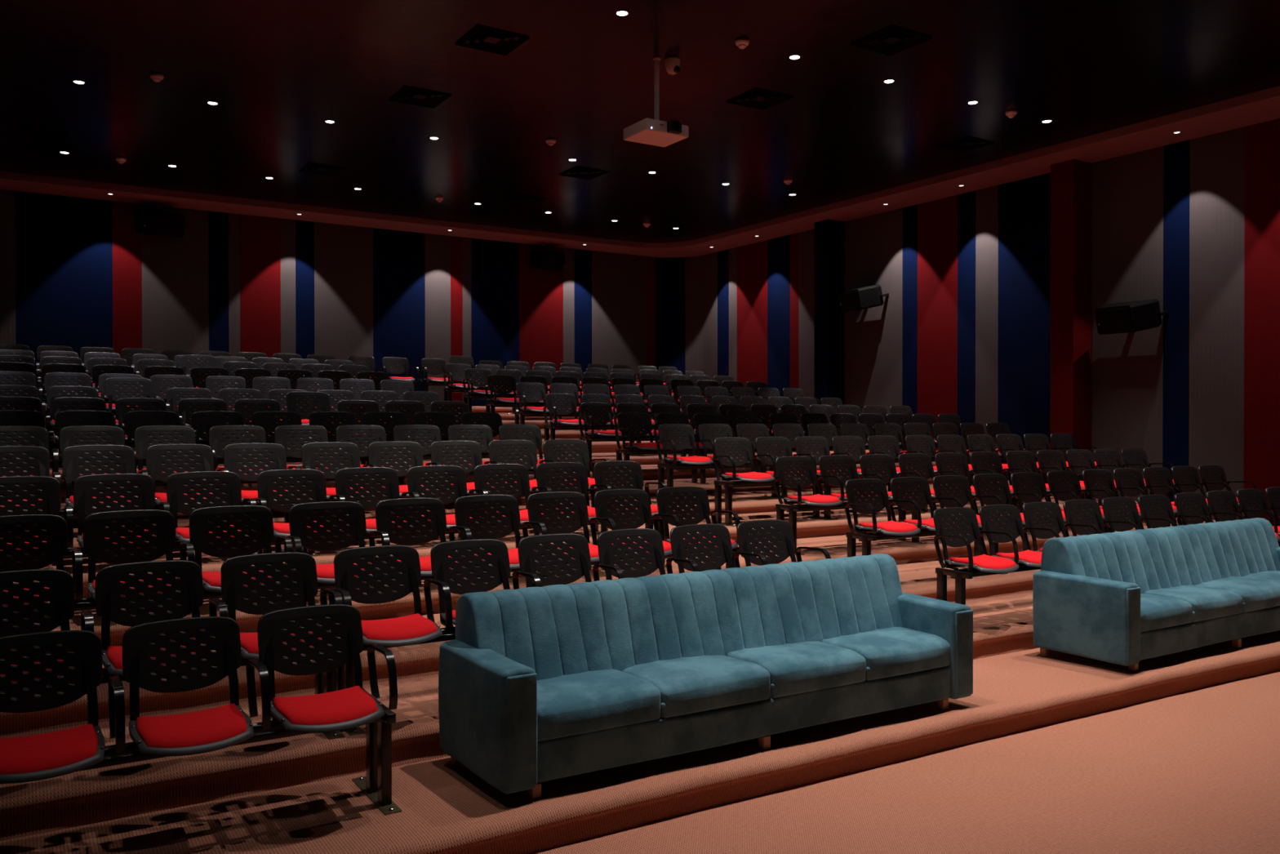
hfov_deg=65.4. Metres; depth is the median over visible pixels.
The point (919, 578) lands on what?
floor
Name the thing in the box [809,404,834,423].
chair
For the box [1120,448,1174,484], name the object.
chair
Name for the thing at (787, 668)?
seat cushion
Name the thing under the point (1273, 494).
chair
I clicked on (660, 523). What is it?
support
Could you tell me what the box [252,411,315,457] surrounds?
chair
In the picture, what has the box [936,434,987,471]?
chair
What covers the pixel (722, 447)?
chair
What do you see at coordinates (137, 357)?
chair
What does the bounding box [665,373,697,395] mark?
chair
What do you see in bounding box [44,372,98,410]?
chair
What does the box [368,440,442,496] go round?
chair
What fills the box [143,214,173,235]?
grille
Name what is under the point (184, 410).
chair
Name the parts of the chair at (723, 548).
backrest, armrest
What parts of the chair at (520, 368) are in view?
backrest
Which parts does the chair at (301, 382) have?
backrest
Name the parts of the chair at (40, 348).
backrest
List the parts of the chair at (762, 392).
backrest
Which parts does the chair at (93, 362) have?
backrest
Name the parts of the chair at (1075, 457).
backrest, armrest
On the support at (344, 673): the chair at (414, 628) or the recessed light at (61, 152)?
the chair at (414, 628)
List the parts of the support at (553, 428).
support rail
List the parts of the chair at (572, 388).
backrest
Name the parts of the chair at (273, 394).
backrest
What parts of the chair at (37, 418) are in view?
backrest, armrest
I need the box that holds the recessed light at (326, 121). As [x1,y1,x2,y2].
[324,120,335,123]
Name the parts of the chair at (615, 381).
backrest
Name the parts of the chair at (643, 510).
backrest, armrest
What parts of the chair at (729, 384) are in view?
backrest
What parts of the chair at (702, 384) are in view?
backrest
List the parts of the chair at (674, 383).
backrest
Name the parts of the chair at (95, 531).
backrest, armrest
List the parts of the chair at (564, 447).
backrest, armrest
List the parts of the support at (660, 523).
support rail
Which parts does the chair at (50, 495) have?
backrest, armrest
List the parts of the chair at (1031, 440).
backrest, armrest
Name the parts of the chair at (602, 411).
armrest, backrest, armrest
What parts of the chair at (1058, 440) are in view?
backrest, armrest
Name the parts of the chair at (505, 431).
backrest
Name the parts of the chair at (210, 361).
backrest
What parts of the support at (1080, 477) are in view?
support rail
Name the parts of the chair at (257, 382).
backrest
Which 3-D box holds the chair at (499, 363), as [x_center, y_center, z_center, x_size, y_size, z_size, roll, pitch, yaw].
[-2.490,-0.968,17.429,0.521,0.416,0.540,0,0,-32]
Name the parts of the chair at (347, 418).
backrest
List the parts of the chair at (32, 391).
backrest, armrest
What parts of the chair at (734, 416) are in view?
backrest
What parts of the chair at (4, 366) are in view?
backrest, armrest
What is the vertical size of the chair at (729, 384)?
0.416 m
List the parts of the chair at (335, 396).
backrest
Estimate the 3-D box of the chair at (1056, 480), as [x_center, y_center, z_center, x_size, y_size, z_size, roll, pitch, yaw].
[4.127,0.626,9.277,0.493,0.416,0.538,0,0,-30]
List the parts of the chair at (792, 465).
armrest, backrest, armrest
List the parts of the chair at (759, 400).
backrest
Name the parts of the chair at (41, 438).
backrest, armrest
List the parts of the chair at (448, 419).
backrest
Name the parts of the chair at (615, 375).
backrest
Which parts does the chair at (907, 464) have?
backrest, armrest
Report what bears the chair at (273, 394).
on the support
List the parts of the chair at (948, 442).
backrest, armrest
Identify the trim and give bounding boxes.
[0,85,1279,257]
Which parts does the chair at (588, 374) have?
backrest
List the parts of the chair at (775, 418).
armrest, backrest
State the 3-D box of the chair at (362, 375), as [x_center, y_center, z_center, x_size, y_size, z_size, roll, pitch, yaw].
[-3.510,-0.549,13.467,0.515,0.416,0.539,0,0,-32]
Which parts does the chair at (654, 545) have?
backrest, armrest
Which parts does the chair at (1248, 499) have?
backrest, armrest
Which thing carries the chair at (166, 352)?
on the support
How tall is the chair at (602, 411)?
0.416 m
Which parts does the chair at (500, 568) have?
backrest, armrest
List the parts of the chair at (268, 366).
backrest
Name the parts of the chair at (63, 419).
backrest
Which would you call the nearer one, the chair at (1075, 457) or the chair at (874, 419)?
the chair at (1075, 457)
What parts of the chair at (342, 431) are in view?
backrest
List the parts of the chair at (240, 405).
backrest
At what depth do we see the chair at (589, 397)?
13.35 m
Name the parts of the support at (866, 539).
support rail, plate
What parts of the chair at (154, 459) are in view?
backrest, armrest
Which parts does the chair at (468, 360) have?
backrest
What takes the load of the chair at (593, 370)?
on the support at (447, 392)
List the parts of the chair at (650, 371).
backrest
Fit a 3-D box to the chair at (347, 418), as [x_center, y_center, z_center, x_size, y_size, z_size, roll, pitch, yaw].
[-2.832,0.059,9.466,0.514,0.416,0.539,0,0,-32]
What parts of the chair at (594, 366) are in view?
backrest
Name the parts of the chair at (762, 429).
backrest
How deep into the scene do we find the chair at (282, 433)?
8.54 m
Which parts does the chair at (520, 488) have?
backrest, armrest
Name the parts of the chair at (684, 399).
backrest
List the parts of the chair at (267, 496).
armrest, backrest, armrest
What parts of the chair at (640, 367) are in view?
backrest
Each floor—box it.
[0,457,935,502]
[0,476,982,526]
[0,480,1009,547]
[0,517,1215,658]
[0,549,1040,736]
[11,449,869,481]
[13,496,1137,598]
[44,420,655,429]
[45,404,651,413]
[49,439,655,460]
[53,429,769,442]
[115,413,727,420]
[529,670,1279,853]
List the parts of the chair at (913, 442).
armrest, backrest, armrest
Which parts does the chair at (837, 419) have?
backrest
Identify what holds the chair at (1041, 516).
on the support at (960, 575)
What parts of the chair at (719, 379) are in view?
backrest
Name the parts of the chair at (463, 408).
backrest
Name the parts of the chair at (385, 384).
backrest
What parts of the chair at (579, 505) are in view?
backrest, armrest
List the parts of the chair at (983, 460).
backrest, armrest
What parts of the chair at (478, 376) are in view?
armrest, backrest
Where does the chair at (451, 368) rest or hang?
on the support at (447, 392)
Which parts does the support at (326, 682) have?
support rail, plate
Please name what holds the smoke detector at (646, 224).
attached to the ceiling
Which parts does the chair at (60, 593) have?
backrest, armrest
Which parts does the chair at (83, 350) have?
backrest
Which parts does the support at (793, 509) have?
support rail, plate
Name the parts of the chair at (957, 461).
backrest, armrest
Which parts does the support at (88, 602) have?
support rail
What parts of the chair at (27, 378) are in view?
armrest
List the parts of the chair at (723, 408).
backrest, armrest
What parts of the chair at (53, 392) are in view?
backrest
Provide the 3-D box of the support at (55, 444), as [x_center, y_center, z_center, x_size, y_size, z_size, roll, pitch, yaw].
[-5.170,0.345,9.180,1.571,0.412,0.480,0,0,-32]
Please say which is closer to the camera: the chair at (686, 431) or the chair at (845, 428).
the chair at (686, 431)
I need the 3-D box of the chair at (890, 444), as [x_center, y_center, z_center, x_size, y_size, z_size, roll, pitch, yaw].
[2.768,0.301,10.691,0.496,0.416,0.539,0,0,-31]
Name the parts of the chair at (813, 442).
backrest, armrest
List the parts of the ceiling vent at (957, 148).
frame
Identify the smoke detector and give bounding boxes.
[115,156,126,164]
[149,72,163,82]
[435,196,443,202]
[546,138,555,146]
[643,222,650,227]
[735,38,749,48]
[783,178,792,184]
[1004,110,1017,118]
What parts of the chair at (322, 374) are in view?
backrest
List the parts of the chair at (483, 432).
backrest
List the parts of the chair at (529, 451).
backrest, armrest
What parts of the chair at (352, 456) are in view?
armrest, backrest, armrest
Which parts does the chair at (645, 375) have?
backrest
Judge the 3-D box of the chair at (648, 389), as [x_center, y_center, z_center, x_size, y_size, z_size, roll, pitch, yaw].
[0.381,-0.421,14.824,0.505,0.416,0.539,0,0,-32]
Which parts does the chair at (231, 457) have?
backrest, armrest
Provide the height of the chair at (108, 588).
0.416 m
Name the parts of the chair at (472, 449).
backrest, armrest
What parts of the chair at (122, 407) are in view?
backrest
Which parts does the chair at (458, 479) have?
backrest, armrest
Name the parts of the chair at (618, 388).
backrest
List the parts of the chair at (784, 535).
backrest, armrest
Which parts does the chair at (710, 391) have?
backrest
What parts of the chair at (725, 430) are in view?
backrest, armrest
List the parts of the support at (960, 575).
support rail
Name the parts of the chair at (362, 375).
backrest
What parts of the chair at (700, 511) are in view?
backrest, armrest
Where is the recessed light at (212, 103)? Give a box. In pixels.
[206,101,218,105]
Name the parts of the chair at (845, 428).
backrest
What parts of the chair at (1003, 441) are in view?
backrest, armrest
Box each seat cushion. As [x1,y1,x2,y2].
[537,669,660,741]
[622,654,769,717]
[726,640,866,697]
[822,626,950,680]
[1140,593,1191,631]
[1144,584,1242,622]
[1195,576,1279,612]
[1240,570,1279,582]
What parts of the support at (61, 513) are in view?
support rail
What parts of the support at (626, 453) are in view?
support rail, plate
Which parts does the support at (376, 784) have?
support rail, plate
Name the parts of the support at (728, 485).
plate, support rail, plate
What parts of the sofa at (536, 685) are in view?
armrest, arm panel, backrest, rail, armrest, arm panel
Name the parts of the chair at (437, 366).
armrest, backrest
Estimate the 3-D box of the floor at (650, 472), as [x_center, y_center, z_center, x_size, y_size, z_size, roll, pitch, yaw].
[-1.188,0.590,11.757,12.953,0.163,1.097,0,0,-32]
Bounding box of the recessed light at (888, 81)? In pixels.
[883,79,894,83]
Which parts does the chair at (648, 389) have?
backrest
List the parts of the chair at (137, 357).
backrest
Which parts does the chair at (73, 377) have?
backrest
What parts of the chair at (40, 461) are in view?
backrest, armrest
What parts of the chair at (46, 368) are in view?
backrest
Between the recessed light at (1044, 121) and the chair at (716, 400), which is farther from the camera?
the chair at (716, 400)
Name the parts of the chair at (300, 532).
armrest, backrest, armrest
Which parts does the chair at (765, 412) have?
backrest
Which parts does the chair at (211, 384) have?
backrest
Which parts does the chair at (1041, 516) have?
backrest, armrest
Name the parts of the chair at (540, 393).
armrest, backrest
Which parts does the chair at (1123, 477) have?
backrest, armrest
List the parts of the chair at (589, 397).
backrest, armrest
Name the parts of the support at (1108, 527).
support rail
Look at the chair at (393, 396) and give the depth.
11.78 m
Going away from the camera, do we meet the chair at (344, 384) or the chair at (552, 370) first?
the chair at (344, 384)
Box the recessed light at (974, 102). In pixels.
[967,100,978,104]
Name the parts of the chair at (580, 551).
backrest, armrest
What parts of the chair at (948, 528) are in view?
armrest, backrest, armrest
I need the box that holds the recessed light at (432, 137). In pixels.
[429,136,439,139]
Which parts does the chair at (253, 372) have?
backrest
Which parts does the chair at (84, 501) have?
backrest, armrest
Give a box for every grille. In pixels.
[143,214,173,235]
[541,253,562,270]
[838,291,860,310]
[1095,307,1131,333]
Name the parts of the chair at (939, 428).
backrest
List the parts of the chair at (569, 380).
backrest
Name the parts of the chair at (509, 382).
armrest, backrest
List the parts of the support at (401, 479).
support rail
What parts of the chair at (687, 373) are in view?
backrest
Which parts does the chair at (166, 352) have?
backrest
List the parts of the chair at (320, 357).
backrest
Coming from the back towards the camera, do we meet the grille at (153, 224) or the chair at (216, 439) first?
the grille at (153, 224)
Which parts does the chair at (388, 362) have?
backrest, armrest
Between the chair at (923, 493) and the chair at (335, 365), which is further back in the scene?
the chair at (335, 365)
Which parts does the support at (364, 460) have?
support rail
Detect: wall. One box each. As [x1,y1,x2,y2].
[0,189,706,406]
[706,118,1279,524]
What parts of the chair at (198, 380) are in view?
backrest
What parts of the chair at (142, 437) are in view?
backrest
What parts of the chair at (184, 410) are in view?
armrest, backrest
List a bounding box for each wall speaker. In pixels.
[134,209,186,237]
[529,249,565,271]
[837,284,888,311]
[1094,298,1168,334]
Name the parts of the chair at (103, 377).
backrest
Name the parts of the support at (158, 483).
support rail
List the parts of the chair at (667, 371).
backrest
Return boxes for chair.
[0,343,35,366]
[0,349,39,381]
[0,355,39,388]
[0,362,40,390]
[0,371,42,401]
[0,385,45,416]
[0,396,50,431]
[0,410,53,459]
[0,426,58,477]
[0,445,61,511]
[0,475,73,555]
[0,514,83,611]
[0,568,93,692]
[0,629,125,783]
[36,345,79,373]
[40,351,84,380]
[40,356,88,388]
[41,363,93,398]
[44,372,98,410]
[46,386,97,426]
[51,397,115,442]
[55,410,125,460]
[59,425,136,481]
[62,444,147,508]
[73,473,170,550]
[80,346,115,374]
[82,509,195,601]
[84,351,120,374]
[88,357,127,389]
[92,364,133,399]
[94,560,227,676]
[98,373,151,410]
[105,377,155,426]
[115,397,166,441]
[121,348,155,365]
[122,616,271,755]
[124,410,182,459]
[129,353,175,372]
[133,359,174,377]
[134,425,199,479]
[144,366,184,399]
[146,444,228,504]
[150,374,196,406]
[161,349,193,377]
[165,387,211,426]
[166,471,256,543]
[173,355,204,374]
[178,398,237,440]
[180,354,219,390]
[189,505,293,592]
[191,367,235,399]
[191,410,248,457]
[200,351,232,376]
[205,375,246,409]
[208,425,273,474]
[215,355,246,369]
[218,388,270,425]
[220,551,342,660]
[222,361,263,387]
[223,443,300,502]
[234,399,290,440]
[235,368,281,399]
[236,351,272,377]
[252,357,283,373]
[252,376,300,409]
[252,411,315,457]
[253,468,346,537]
[257,604,397,733]
[262,362,304,386]
[268,389,321,425]
[272,353,302,377]
[274,424,342,471]
[277,369,322,391]
[284,501,391,583]
[285,391,341,437]
[288,358,325,384]
[297,377,336,409]
[299,441,379,499]
[302,364,343,389]
[306,354,337,377]
[309,411,370,452]
[315,390,366,426]
[318,370,360,399]
[324,360,356,378]
[328,545,452,646]
[334,466,421,533]
[335,424,404,470]
[337,400,392,435]
[338,364,379,388]
[339,378,385,404]
[347,355,386,372]
[356,371,400,397]
[360,390,409,426]
[362,411,422,446]
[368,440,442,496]
[375,497,472,576]
[380,379,426,410]
[382,356,419,382]
[385,400,435,436]
[393,424,457,472]
[403,391,452,418]
[406,465,488,528]
[413,411,471,450]
[418,358,456,382]
[430,440,502,493]
[430,538,542,626]
[431,400,482,434]
[443,363,482,388]
[447,424,512,471]
[448,355,474,382]
[453,494,548,568]
[462,368,503,395]
[462,412,517,452]
[473,463,552,524]
[475,364,504,388]
[479,360,502,374]
[484,374,528,403]
[488,440,558,491]
[495,368,522,395]
[498,424,559,469]
[504,364,536,388]
[506,360,530,373]
[513,382,558,412]
[517,533,624,586]
[520,375,559,403]
[525,369,562,393]
[526,491,617,562]
[532,365,555,390]
[533,361,556,371]
[535,462,613,520]
[542,439,610,488]
[543,393,591,425]
[549,382,581,412]
[551,376,582,403]
[555,371,582,396]
[560,363,583,385]
[560,366,582,388]
[578,402,629,436]
[581,393,617,425]
[582,371,614,395]
[582,377,615,404]
[582,383,616,412]
[586,367,613,391]
[587,364,609,382]
[593,460,670,517]
[594,488,680,555]
[597,528,699,579]
[610,372,643,395]
[611,368,639,382]
[611,377,647,403]
[612,364,639,385]
[613,384,654,412]
[614,412,671,449]
[615,394,654,424]
[616,402,658,435]
[637,365,666,386]
[638,373,674,396]
[639,369,665,384]
[640,378,677,404]
[644,385,683,412]
[648,395,690,423]
[650,403,697,435]
[656,413,706,448]
[656,423,715,464]
[656,486,740,551]
[658,366,685,382]
[662,369,689,389]
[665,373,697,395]
[669,379,708,404]
[670,524,768,573]
[675,386,711,412]
[679,395,719,424]
[684,370,714,380]
[686,403,733,435]
[689,374,722,397]
[693,413,743,448]
[696,380,733,404]
[697,423,755,462]
[705,386,741,404]
[711,395,751,424]
[712,436,777,481]
[714,375,746,386]
[719,404,765,435]
[721,380,758,404]
[726,409,775,444]
[731,386,768,404]
[736,423,773,461]
[736,519,831,566]
[740,395,781,413]
[746,381,782,396]
[750,404,777,434]
[755,436,817,479]
[757,387,795,408]
[768,396,808,424]
[768,413,807,436]
[772,423,821,455]
[774,456,844,506]
[780,404,808,434]
[782,387,820,404]
[794,396,835,423]
[794,435,852,476]
[800,413,839,435]
[807,422,842,454]
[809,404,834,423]
[818,455,884,503]
[820,397,859,423]
[830,413,875,445]
[831,435,887,475]
[837,404,861,430]
[840,422,870,454]
[844,478,921,535]
[858,413,905,444]
[859,453,922,499]
[864,404,887,428]
[866,435,924,474]
[874,422,906,453]
[885,413,931,433]
[889,405,913,422]
[889,476,964,530]
[897,453,959,497]
[903,422,937,453]
[904,435,957,472]
[912,413,937,443]
[932,422,970,454]
[932,475,1004,528]
[933,506,1018,573]
[934,452,995,496]
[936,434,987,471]
[937,413,974,431]
[959,422,1001,455]
[966,434,1017,471]
[969,451,1027,494]
[972,473,1042,524]
[978,504,1059,567]
[986,422,1024,449]
[995,434,1044,467]
[1005,450,1062,492]
[1010,471,1079,521]
[1022,501,1101,551]
[1023,433,1072,466]
[1036,449,1092,489]
[1046,470,1111,519]
[1050,433,1097,466]
[1062,498,1139,536]
[1066,448,1120,488]
[1082,469,1146,515]
[1093,448,1146,486]
[1101,497,1175,532]
[1113,467,1177,513]
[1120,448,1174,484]
[1137,494,1208,528]
[1142,466,1205,505]
[1171,466,1231,506]
[1173,492,1244,525]
[1198,464,1257,505]
[1205,490,1279,541]
[1236,488,1279,534]
[1265,486,1279,526]
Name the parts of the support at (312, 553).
plate, support rail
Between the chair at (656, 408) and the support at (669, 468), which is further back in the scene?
the chair at (656, 408)
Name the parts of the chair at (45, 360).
backrest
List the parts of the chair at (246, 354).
backrest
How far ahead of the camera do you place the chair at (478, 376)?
15.39 m
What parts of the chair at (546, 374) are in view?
backrest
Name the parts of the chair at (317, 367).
backrest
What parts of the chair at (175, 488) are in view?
backrest, armrest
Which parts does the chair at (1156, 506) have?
backrest, armrest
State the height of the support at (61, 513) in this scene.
0.412 m
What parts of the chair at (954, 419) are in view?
backrest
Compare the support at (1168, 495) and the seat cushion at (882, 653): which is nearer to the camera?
the seat cushion at (882, 653)
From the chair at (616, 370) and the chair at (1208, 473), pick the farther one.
the chair at (616, 370)
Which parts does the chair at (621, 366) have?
backrest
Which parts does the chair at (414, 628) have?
armrest, backrest, armrest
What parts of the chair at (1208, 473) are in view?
backrest, armrest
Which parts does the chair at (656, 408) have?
backrest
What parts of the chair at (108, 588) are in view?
backrest, armrest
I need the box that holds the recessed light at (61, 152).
[59,151,69,154]
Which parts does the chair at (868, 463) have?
backrest, armrest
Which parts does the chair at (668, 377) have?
backrest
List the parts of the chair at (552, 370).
backrest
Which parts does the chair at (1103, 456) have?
backrest, armrest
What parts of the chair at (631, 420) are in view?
armrest, backrest, armrest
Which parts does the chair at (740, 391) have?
backrest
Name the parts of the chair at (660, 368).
backrest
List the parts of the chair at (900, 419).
backrest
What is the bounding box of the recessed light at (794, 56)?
[788,54,800,59]
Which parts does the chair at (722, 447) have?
armrest, backrest, armrest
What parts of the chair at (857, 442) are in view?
backrest, armrest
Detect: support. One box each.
[0,539,256,604]
[3,398,115,404]
[3,458,186,468]
[7,441,172,467]
[8,478,203,526]
[44,426,124,433]
[45,410,191,418]
[56,502,295,552]
[69,649,344,739]
[74,586,288,628]
[76,701,401,814]
[179,438,478,467]
[191,452,517,489]
[208,468,555,526]
[257,515,672,601]
[288,546,739,626]
[302,487,608,555]
[335,626,455,735]
[375,381,417,400]
[421,382,581,395]
[444,387,642,413]
[462,394,614,419]
[485,402,648,431]
[514,412,683,439]
[537,424,712,457]
[578,435,696,471]
[615,447,776,484]
[651,460,886,502]
[694,433,905,456]
[704,475,924,526]
[775,495,1030,555]
[782,444,937,451]
[845,519,1105,574]
[888,455,1009,491]
[897,467,1098,512]
[935,562,1040,632]
[1011,487,1177,533]
[1090,505,1245,534]
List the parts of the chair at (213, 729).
backrest, armrest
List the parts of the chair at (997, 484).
backrest, armrest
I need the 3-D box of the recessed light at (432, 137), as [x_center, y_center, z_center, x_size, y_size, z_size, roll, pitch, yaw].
[-2.475,-3.471,11.985,0.114,0.007,0.114,0,0,-32]
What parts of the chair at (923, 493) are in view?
backrest, armrest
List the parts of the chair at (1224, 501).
backrest, armrest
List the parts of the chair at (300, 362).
backrest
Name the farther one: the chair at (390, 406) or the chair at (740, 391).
the chair at (740, 391)
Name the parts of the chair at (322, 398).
backrest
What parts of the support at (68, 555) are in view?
support rail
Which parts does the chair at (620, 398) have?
backrest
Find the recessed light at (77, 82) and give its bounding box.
[72,80,85,84]
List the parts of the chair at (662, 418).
backrest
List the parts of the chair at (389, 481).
backrest, armrest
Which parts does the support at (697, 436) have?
support rail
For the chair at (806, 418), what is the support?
on the support at (900, 446)
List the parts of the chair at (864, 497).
armrest, backrest, armrest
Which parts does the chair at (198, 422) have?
backrest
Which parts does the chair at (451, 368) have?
armrest, backrest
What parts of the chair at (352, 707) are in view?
backrest, armrest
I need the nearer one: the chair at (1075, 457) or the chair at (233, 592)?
the chair at (233, 592)
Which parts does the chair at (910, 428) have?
backrest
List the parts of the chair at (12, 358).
backrest, armrest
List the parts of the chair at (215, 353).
backrest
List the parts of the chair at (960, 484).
backrest, armrest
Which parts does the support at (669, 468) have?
support rail, plate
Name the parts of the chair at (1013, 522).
backrest, armrest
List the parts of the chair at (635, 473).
backrest, armrest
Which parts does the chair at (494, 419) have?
backrest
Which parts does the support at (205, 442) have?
support rail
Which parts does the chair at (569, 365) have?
backrest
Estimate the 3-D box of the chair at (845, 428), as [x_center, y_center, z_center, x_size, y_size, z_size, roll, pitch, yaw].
[2.690,0.164,11.759,0.498,0.416,0.539,0,0,-31]
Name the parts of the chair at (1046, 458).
backrest, armrest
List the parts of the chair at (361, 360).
backrest, armrest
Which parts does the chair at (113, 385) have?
backrest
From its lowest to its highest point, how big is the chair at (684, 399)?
0.416 m
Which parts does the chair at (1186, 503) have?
backrest, armrest, armrest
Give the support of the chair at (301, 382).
on the support
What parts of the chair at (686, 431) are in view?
armrest, backrest, armrest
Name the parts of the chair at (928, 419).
backrest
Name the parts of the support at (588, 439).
support rail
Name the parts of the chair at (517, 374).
backrest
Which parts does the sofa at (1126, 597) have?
armrest, arm panel, backrest, rail, armrest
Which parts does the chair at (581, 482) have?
backrest, armrest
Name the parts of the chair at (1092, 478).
backrest, armrest, armrest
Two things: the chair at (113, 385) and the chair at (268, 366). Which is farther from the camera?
the chair at (268, 366)
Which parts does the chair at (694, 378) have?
backrest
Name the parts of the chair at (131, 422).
backrest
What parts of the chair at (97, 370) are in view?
backrest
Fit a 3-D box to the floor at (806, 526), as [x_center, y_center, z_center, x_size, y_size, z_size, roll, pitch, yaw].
[0.338,1.007,9.350,12.957,0.191,1.040,0,0,-31]
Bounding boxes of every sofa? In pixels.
[438,553,973,799]
[1032,517,1279,671]
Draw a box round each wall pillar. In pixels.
[814,219,844,434]
[1049,159,1091,461]
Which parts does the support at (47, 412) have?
support rail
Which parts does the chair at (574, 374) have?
backrest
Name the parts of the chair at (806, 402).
backrest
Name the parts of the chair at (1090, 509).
backrest, armrest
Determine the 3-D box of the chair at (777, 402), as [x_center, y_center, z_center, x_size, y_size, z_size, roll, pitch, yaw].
[2.240,-0.248,14.861,0.517,0.416,0.539,0,0,-32]
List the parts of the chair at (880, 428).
backrest, armrest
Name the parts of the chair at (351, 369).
backrest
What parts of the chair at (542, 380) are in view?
backrest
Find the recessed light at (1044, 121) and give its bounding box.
[1041,120,1052,123]
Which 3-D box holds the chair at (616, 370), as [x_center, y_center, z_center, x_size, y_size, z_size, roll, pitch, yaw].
[-0.189,-0.842,17.779,0.504,0.416,0.539,0,0,-32]
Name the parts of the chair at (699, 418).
backrest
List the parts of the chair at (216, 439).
armrest, backrest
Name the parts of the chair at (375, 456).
backrest, armrest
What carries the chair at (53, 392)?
on the support at (51, 428)
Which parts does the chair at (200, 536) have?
backrest, armrest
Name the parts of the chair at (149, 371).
backrest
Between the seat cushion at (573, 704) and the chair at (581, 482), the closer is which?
the seat cushion at (573, 704)
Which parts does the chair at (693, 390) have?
backrest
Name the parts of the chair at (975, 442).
backrest, armrest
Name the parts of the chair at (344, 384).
backrest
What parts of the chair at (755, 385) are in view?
backrest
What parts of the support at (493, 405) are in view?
support rail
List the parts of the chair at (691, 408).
backrest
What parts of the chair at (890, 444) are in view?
backrest, armrest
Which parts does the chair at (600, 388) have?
backrest, armrest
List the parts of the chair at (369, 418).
backrest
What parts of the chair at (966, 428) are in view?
backrest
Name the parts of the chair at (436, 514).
backrest, armrest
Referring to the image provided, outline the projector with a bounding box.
[623,57,688,146]
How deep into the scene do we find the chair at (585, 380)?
15.51 m
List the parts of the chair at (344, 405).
backrest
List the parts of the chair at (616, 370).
backrest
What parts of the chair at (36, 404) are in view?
backrest, armrest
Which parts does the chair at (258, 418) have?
backrest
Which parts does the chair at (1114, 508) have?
backrest, armrest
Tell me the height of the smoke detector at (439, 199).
0.068 m
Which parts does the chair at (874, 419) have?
backrest, armrest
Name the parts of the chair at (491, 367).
backrest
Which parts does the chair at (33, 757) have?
backrest, armrest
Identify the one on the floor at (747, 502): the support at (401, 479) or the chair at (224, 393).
the support at (401, 479)
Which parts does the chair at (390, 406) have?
backrest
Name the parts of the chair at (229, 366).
backrest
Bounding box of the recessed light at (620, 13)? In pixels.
[615,10,629,16]
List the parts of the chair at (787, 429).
backrest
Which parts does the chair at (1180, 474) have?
backrest, armrest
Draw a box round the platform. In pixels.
[0,630,1279,853]
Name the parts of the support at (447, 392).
support rail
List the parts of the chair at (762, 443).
backrest, armrest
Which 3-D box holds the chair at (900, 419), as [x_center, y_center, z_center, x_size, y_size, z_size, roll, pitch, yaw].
[3.658,0.026,13.468,0.508,0.416,0.539,0,0,-31]
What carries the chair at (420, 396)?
on the support
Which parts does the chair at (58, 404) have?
backrest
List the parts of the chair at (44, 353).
backrest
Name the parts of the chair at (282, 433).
backrest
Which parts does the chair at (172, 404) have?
armrest, backrest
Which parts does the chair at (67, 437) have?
backrest, armrest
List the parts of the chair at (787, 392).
backrest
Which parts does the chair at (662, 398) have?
backrest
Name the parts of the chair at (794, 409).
backrest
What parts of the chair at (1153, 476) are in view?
backrest, armrest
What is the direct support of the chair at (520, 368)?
on the support at (447, 392)
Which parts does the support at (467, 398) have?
support rail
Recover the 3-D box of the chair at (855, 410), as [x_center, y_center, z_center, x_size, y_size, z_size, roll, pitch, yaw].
[3.168,-0.112,14.301,0.519,0.416,0.540,0,0,-32]
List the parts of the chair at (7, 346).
backrest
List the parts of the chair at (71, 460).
backrest, armrest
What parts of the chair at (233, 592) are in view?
backrest, armrest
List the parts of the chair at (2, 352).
backrest, armrest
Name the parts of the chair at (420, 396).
backrest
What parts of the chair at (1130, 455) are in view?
backrest, armrest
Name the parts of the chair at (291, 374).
backrest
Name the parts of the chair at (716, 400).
backrest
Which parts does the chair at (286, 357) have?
backrest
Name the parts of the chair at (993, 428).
backrest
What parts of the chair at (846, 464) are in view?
backrest, armrest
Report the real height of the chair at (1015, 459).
0.416 m
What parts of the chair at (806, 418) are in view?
backrest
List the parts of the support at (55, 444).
support rail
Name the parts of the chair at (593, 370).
backrest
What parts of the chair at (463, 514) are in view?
backrest, armrest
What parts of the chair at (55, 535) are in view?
backrest, armrest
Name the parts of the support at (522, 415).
support rail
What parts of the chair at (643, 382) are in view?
backrest, armrest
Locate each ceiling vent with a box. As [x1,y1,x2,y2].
[299,162,346,176]
[388,86,451,108]
[454,25,529,55]
[502,194,546,204]
[559,166,608,179]
[726,88,793,110]
[850,25,932,55]
[934,136,995,152]
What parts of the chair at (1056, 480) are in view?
backrest, armrest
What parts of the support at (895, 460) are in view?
support rail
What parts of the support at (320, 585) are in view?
support rail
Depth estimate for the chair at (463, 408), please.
11.27 m
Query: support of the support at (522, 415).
on the floor at (597, 446)
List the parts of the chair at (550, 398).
armrest, backrest, armrest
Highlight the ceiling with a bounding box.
[0,0,1279,242]
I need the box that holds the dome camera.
[664,57,679,75]
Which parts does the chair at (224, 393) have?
backrest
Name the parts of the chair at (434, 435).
backrest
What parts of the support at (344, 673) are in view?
plate, support rail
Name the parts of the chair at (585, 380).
backrest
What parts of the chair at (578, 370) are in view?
backrest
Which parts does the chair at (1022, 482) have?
backrest, armrest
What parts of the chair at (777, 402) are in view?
backrest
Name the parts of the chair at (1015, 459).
armrest, backrest, armrest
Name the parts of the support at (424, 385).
support rail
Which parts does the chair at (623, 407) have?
backrest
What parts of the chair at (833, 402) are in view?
backrest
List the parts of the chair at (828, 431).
backrest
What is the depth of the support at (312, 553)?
8.06 m
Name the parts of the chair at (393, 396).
backrest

